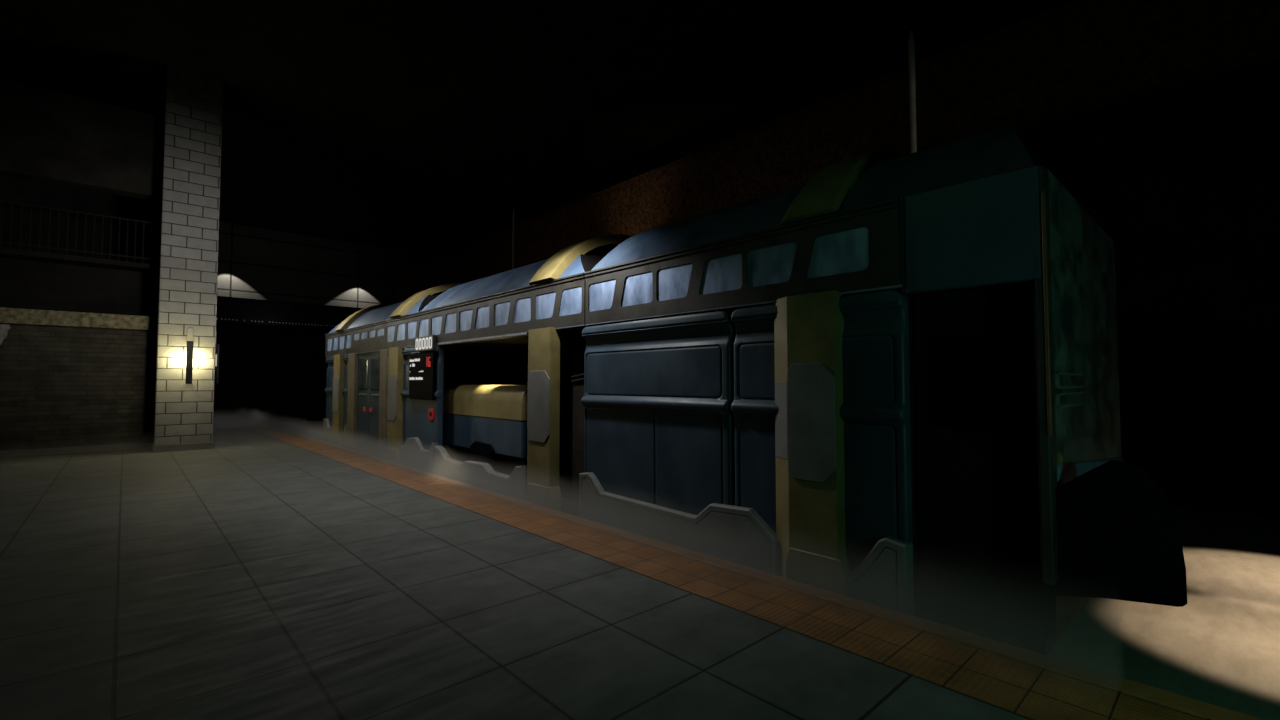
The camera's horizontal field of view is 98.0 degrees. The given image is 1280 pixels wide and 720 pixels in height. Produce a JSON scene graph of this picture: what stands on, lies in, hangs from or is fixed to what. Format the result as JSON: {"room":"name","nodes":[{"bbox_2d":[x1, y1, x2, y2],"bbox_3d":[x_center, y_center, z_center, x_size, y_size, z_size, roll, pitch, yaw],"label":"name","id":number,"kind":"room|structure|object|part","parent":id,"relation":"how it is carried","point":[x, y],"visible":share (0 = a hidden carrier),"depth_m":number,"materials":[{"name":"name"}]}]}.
{"room":"metro station","nodes":[
{"label":"metro station","id":0,"kind":"room"},
{"bbox_2d":[0,323,155,450],"bbox_3d":[-20.081,0.881,17.433,8.250,3.020,15.100,2,-3,-43],"label":"wall","id":1,"kind":"structure","parent":0,"point":[61,386],"depth_m":13.26,"materials":[{"name":"brick"}]},
{"bbox_2d":[0,324,10,344],"bbox_3d":[-14.388,-0.557,12.457,0.370,0.500,0.015,2,-3,-43],"label":"paper sign","id":2,"kind":"object","parent":1,"relation":"attached to","point":[4,328],"visible":1,"depth_m":12.51,"materials":[{"name":"white paper"}]},
{"bbox_2d":[0,443,150,457],"bbox_3d":[-15.012,2.093,11.907,8.250,0.160,0.220,2,-3,-43],"label":"baseboard","id":3,"kind":"structure","parent":1,"relation":"attached to","point":[136,446],"depth_m":13.19,"materials":[{"name":"concrete"}]},
{"bbox_2d":[0,307,156,330],"bbox_3d":[-20.022,-0.804,17.472,8.300,0.350,15.220,2,-3,-43],"label":"ledge","id":4,"kind":"object","parent":1,"relation":"on","point":[7,315],"depth_m":13.22,"materials":[{"name":"stone"}]},
{"bbox_2d":[0,258,157,316],"bbox_3d":[-20.319,-1.642,17.790,8.250,1.350,14.400,2,-3,-43],"label":"wall","id":5,"kind":"structure","parent":0,"point":[24,284],"depth_m":13.81,"materials":[{"name":"paint"}]},
{"bbox_2d":[0,248,158,273],"bbox_3d":[-16.361,-2.425,13.543,8.250,0.120,4.250,2,-3,-43],"label":"slab","id":6,"kind":"object","parent":5,"relation":"on","point":[8,253],"depth_m":13.43,"materials":[{"name":"paint"}]},
{"bbox_2d":[0,199,159,264],"bbox_3d":[-15.237,-3.107,11.850,7.564,1.108,0.056,2,-3,-43],"label":"gallery railing","id":7,"kind":"object","parent":6,"relation":"on","point":[10,243],"visible":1,"depth_m":13.37,"materials":[{"name":"metal"}]},
{"bbox_3d":[-15.238,-2.693,11.832,7.560,0.056,0.056,2,-3,-43],"label":"rail","id":8,"kind":"part","parent":7,"relation":"part of","materials":[{"name":"metal"}]},
{"bbox_3d":[-15.238,-3.633,11.870,7.560,0.056,0.056,2,-3,-43],"label":"rail","id":9,"kind":"part","parent":7,"relation":"part of","materials":[{"name":"metal"}]},
{"bbox_2d":[0,176,159,263],"bbox_3d":[-21.474,-4.705,19.159,8.250,4.880,11.000,2,-3,-43],"label":"wall","id":10,"kind":"structure","parent":0,"point":[11,189],"depth_m":16.28,"materials":[{"name":"black metal"}]},
{"bbox_2d":[216,306,349,328],"bbox_3d":[-16.365,-2.028,28.998,12.750,0.750,0.360,2,-3,-43],"label":"beam","id":11,"kind":"structure","parent":10,"relation":"attached to","point":[224,314],"depth_m":27.43,"materials":[{"name":"metal"}]},
{"bbox_2d":[217,296,363,314],"bbox_3d":[-16.895,-2.605,29.594,12.750,0.450,1.800,2,-3,-43],"label":"beam","id":12,"kind":"structure","parent":10,"relation":"attached to","point":[221,300],"depth_m":27.64,"materials":[{"name":"metal"}]},
{"bbox_2d":[151,64,222,452],"bbox_3d":[-11.809,-2.527,14.520,1.190,9.600,1.470,2,-3,-43],"label":"column","id":13,"kind":"structure","parent":0,"point":[193,102],"depth_m":14.00,"materials":[{"name":"brick"}]},
{"bbox_2d":[0,78,163,201],"bbox_3d":[-15.155,-5.365,12.356,8.250,2.100,0.600,2,-3,-43],"label":"wall","id":14,"kind":"structure","parent":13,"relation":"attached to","point":[47,136],"depth_m":13.43,"materials":[{"name":"black"}]},
{"bbox_2d":[185,328,193,383],"bbox_3d":[-11.254,-0.105,13.890,0.130,1.390,0.154,2,-3,-43],"label":"wall sconce","id":15,"kind":"object","parent":13,"relation":"attached to","point":[189,352],"visible":1,"depth_m":13.84,"materials":[{"name":"black metal"}]},
{"bbox_2d":[214,344,219,383],"bbox_3d":[-11.344,-0.067,14.860,0.154,1.390,0.130,2,-3,-43],"label":"wall sconce","id":16,"kind":"object","parent":13,"relation":"attached to","point":[216,379],"visible":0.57,"depth_m":14.84,"materials":[{"name":"black metal"}]},
{"bbox_2d":[213,322,331,422],"bbox_3d":[-18.729,0.571,31.450,12.750,5.750,0.400,2,-3,-43],"label":"wall","id":17,"kind":"structure","parent":0,"point":[268,373],"depth_m":30.05,"materials":[{"name":"metal"}]},
{"bbox_2d":[217,222,427,307],"bbox_3d":[-20.669,-4.508,27.672,21.000,4.600,0.400,2,-3,-43],"label":"wall","id":18,"kind":"structure","parent":0,"point":[254,263],"depth_m":29.86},
{"bbox_2d":[0,417,1030,719],"bbox_3d":[-11.512,2.336,9.698,10.400,0.500,38.000,2,-3,-43],"label":"floor","id":19,"kind":"structure","parent":0,"point":[255,575],"depth_m":3.97,"materials":[{"name":"grey tile"}]},
{"bbox_2d":[220,416,273,427],"bbox_3d":[-17.237,2.909,24.148,0.850,0.500,9.000,2,-3,-43],"label":"platform edge","id":20,"kind":"structure","parent":19,"relation":"attached to","point":[245,422],"depth_m":23.38,"materials":[{"name":"grey tile"}]},
{"bbox_2d":[250,427,1211,719],"bbox_3d":[-4.397,2.352,10.153,0.660,0.504,29.000,2,-3,-43],"label":"strip","id":21,"kind":"object","parent":19,"relation":"on","point":[1031,691],"visible":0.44,"depth_m":3.92,"materials":[{"name":"orange tile"}]},
{"bbox_2d":[0,0,1032,253],"bbox_3d":[-7.624,-7.514,13.692,21.000,0.300,42.000,2,-3,-43],"label":"ceiling","id":22,"kind":"structure","parent":0,"point":[417,126],"depth_m":14.44,"materials":[{"name":"black concrete"}]},
{"bbox_2d":[264,421,1279,719],"bbox_3d":[-3.496,2.980,17.101,9.750,0.200,42.000,2,-3,-43],"label":"ground","id":23,"kind":"structure","parent":0,"point":[1221,648],"depth_m":4.97,"materials":[{"name":"concrete"}]},
{"bbox_2d":[323,234,631,516],"bbox_3d":[-3.904,0.454,12.960,3.327,4.520,12.765,2,-3,-43],"label":"train car","id":24,"kind":"object","parent":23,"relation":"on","point":[391,366],"visible":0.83,"depth_m":10.37,"materials":[{"name":"metal"}]},
{"bbox_3d":[-9.002,2.240,16.120,0.122,1.040,1.000,2,-3,-43],"label":"skirt plate","id":25,"kind":"part","parent":24,"relation":"part of","materials":[{"name":"grey metal"}]},
{"bbox_3d":[-8.971,1.312,16.172,0.156,2.820,1.060,2,-3,-43],"label":"panel","id":26,"kind":"part","parent":24,"relation":"part of","materials":[{"name":"blue paint"}]},
{"bbox_3d":[-8.448,0.953,15.448,0.113,1.000,0.784,2,-3,-36],"label":"armour plate","id":27,"kind":"part","parent":24,"relation":"part of","materials":[{"name":"grey metal"}]},
{"bbox_3d":[-7.915,2.204,14.947,0.122,1.020,0.560,2,-3,-43],"label":"skirt plate","id":28,"kind":"part","parent":24,"relation":"part of","materials":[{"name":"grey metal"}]},
{"bbox_3d":[-7.898,1.266,15.013,0.156,2.820,0.620,2,-3,-43],"label":"panel","id":29,"kind":"part","parent":24,"relation":"part of","materials":[{"name":"blue paint"}]},
{"bbox_3d":[-7.495,1.256,14.576,0.180,2.845,0.570,2,-3,-43],"label":"door post","id":30,"kind":"part","parent":24,"relation":"part of","materials":[{"name":"metal"}]},
{"bbox_3d":[-6.950,1.062,14.038,0.080,2.490,0.950,2,-3,-43],"label":"door","id":31,"kind":"part","parent":24,"relation":"part of","materials":[{"name":"blue paint"}]},
{"bbox_3d":[-6.298,1.034,13.334,0.080,2.490,0.950,2,-3,-43],"label":"door","id":32,"kind":"part","parent":24,"relation":"part of","materials":[{"name":"blue paint"}]},
{"bbox_3d":[-5.838,2.194,12.684,0.147,0.860,0.540,2,-3,-43],"label":"skirt plate","id":33,"kind":"part","parent":24,"relation":"part of","materials":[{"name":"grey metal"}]},
{"bbox_3d":[-5.844,1.185,12.794,0.180,2.845,0.430,2,-3,-43],"label":"door post","id":34,"kind":"part","parent":24,"relation":"part of","materials":[{"name":"yellow metal"}]},
{"bbox_3d":[-5.451,0.825,12.216,0.112,1.000,0.745,2,-3,-35],"label":"armour plate","id":35,"kind":"part","parent":24,"relation":"part of","materials":[{"name":"grey metal"}]},
{"bbox_3d":[-4.494,2.067,11.255,0.122,1.000,1.810,2,-3,-43],"label":"skirt plate","id":36,"kind":"part","parent":24,"relation":"part of","materials":[{"name":"grey metal"}]},
{"bbox_3d":[-4.477,1.119,11.322,0.156,2.820,1.850,2,-3,-43],"label":"panel","id":37,"kind":"part","parent":24,"relation":"part of","materials":[{"name":"blue paint"}]},
{"bbox_3d":[-5.021,-0.272,11.920,0.058,0.023,12.715,2,-3,-43],"label":"trim rail","id":38,"kind":"part","parent":24,"relation":"part of","materials":[{"name":"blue metal"}]},
{"bbox_3d":[-2.789,2.039,9.413,0.122,0.910,3.150,2,-3,-43],"label":"skirt plate","id":39,"kind":"part","parent":24,"relation":"part of","materials":[{"name":"grey metal"}]},
{"bbox_3d":[-2.749,-0.342,9.510,0.140,0.027,3.220,2,-3,-43],"label":"lintel rail","id":40,"kind":"part","parent":24,"relation":"part of","materials":[{"name":"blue metal"}]},
{"bbox_2d":[443,385,527,474],"bbox_3d":[-2.453,1.309,10.605,1.430,1.665,3.040,2,-3,-43],"label":"machine housing","id":41,"kind":"object","parent":24,"relation":"in","point":[483,423],"visible":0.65,"depth_m":9.90,"materials":[{"name":"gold metal"}]},
{"bbox_3d":[-1.476,0.654,7.927,0.112,1.000,0.745,2,-3,-35],"label":"armour plate","id":42,"kind":"part","parent":24,"relation":"part of","materials":[{"name":"grey metal"}]},
{"bbox_3d":[-0.702,0.960,7.673,0.160,2.850,0.663,2,-3,-43],"label":"gangway panel","id":43,"kind":"part","parent":24,"relation":"part of","materials":[{"name":"blue metal"}]},
{"bbox_2d":[512,208,515,268],"bbox_3d":[-3.848,-0.893,16.861,0.320,7.520,0.320,2,-3,-43],"label":"pole","id":44,"kind":"object","parent":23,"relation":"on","point":[514,213],"visible":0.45,"depth_m":16.93,"materials":[{"name":"metal"}]},
{"bbox_2d":[271,427,1262,719],"bbox_3d":[-4.085,2.361,10.442,0.190,0.508,29.000,2,-3,-43],"label":"platform edge","id":45,"kind":"object","parent":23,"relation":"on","point":[1184,703],"visible":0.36,"depth_m":3.90,"materials":[{"name":"orange stone"}]},
{"bbox_2d":[579,124,1186,654],"bbox_3d":[2.292,0.189,6.274,3.327,4.520,5.604,2,-3,-43],"label":"train car","id":46,"kind":"object","parent":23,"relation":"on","point":[888,379],"visible":0.88,"depth_m":4.48,"materials":[{"name":"metal"}]},
{"bbox_3d":[0.092,0.924,6.391,0.156,2.820,2.400,2,-3,-43],"label":"panel","id":47,"kind":"part","parent":46,"relation":"part of","materials":[{"name":"blue paint"}]},
{"bbox_3d":[0.262,1.879,6.122,0.122,0.970,2.970,2,-3,-43],"label":"skirt plate","id":48,"kind":"part","parent":46,"relation":"part of","materials":[{"name":"grey metal"}]},
{"bbox_3d":[0.673,-0.515,5.776,0.058,0.023,4.005,2,-3,-43],"label":"trim rail","id":49,"kind":"part","parent":46,"relation":"part of","materials":[{"name":"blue metal"}]},
{"bbox_3d":[1.142,0.879,5.259,0.156,2.820,0.610,2,-3,-43],"label":"panel","id":50,"kind":"part","parent":46,"relation":"part of","materials":[{"name":"blue paint"}]},
{"bbox_3d":[1.403,0.531,4.824,0.105,1.000,0.656,2,-3,-34],"label":"armour plate","id":51,"kind":"part","parent":46,"relation":"part of","materials":[{"name":"grey metal"}]},
{"bbox_3d":[1.873,0.848,4.471,0.156,2.820,0.540,2,-3,-43],"label":"panel","id":52,"kind":"part","parent":46,"relation":"part of","materials":[{"name":"blue paint"}]},
{"bbox_3d":[1.858,1.835,4.388,0.137,0.920,0.525,2,-3,-43],"label":"skirt plate","id":53,"kind":"part","parent":46,"relation":"part of","materials":[{"name":"grey metal"}]},
{"bbox_3d":[2.364,-0.902,3.999,0.090,0.760,0.870,2,-3,-43],"label":"cab panel","id":54,"kind":"part","parent":46,"relation":"part of","materials":[{"name":"blue paint"}]},
{"bbox_3d":[2.497,0.666,4.176,0.050,2.400,0.790,2,-3,-43],"label":"door","id":55,"kind":"part","parent":46,"relation":"part of","materials":[{"name":"metal"}]},
{"bbox_3d":[2.673,0.756,3.921,0.037,0.300,0.040,2,-3,-43],"label":"door handle","id":56,"kind":"part","parent":46,"relation":"part of","materials":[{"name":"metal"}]},
{"bbox_3d":[2.644,-0.307,3.616,0.026,1.600,0.020,2,-3,-43],"label":"edge trim","id":57,"kind":"part","parent":46,"relation":"part of","materials":[{"name":"green metal"}]},
{"bbox_3d":[2.687,0.081,3.680,0.175,2.730,0.060,2,-3,-43],"label":"corner post","id":58,"kind":"part","parent":46,"relation":"part of","materials":[{"name":"metal"}]},
{"bbox_3d":[3.127,0.150,4.046,0.870,0.110,0.028,2,-3,-43],"label":"slot frame","id":59,"kind":"part","parent":46,"relation":"part of","materials":[{"name":"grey metal"}]},
{"bbox_3d":[3.127,0.285,4.040,0.870,0.100,0.028,2,-3,-43],"label":"slot frame","id":60,"kind":"part","parent":46,"relation":"part of","materials":[{"name":"grey metal"}]},
{"bbox_3d":[3.806,0.098,4.750,2.960,2.740,0.100,2,-3,-43],"label":"panel","id":61,"kind":"part","parent":46,"relation":"part of","materials":[{"name":"green metal"}]},
{"bbox_3d":[3.829,1.088,4.663,2.890,0.695,0.022,2,-3,-43],"label":"stripe panel","id":62,"kind":"part","parent":46,"relation":"part of","materials":[{"name":"teal metal"}]},
{"bbox_2d":[908,30,916,153],"bbox_3d":[4.109,-1.233,8.276,0.320,7.520,0.320,2,-3,-43],"label":"pole","id":63,"kind":"object","parent":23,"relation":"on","point":[911,42],"visible":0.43,"depth_m":8.35,"materials":[{"name":"metal"}]},
{"bbox_2d":[428,0,1279,519],"bbox_3d":[-0.066,-2.040,20.479,0.400,10.100,42.000,2,-3,-43],"label":"wall","id":64,"kind":"structure","parent":0,"point":[1183,180],"depth_m":9.72,"materials":[{"name":"black concrete"}]}
]}

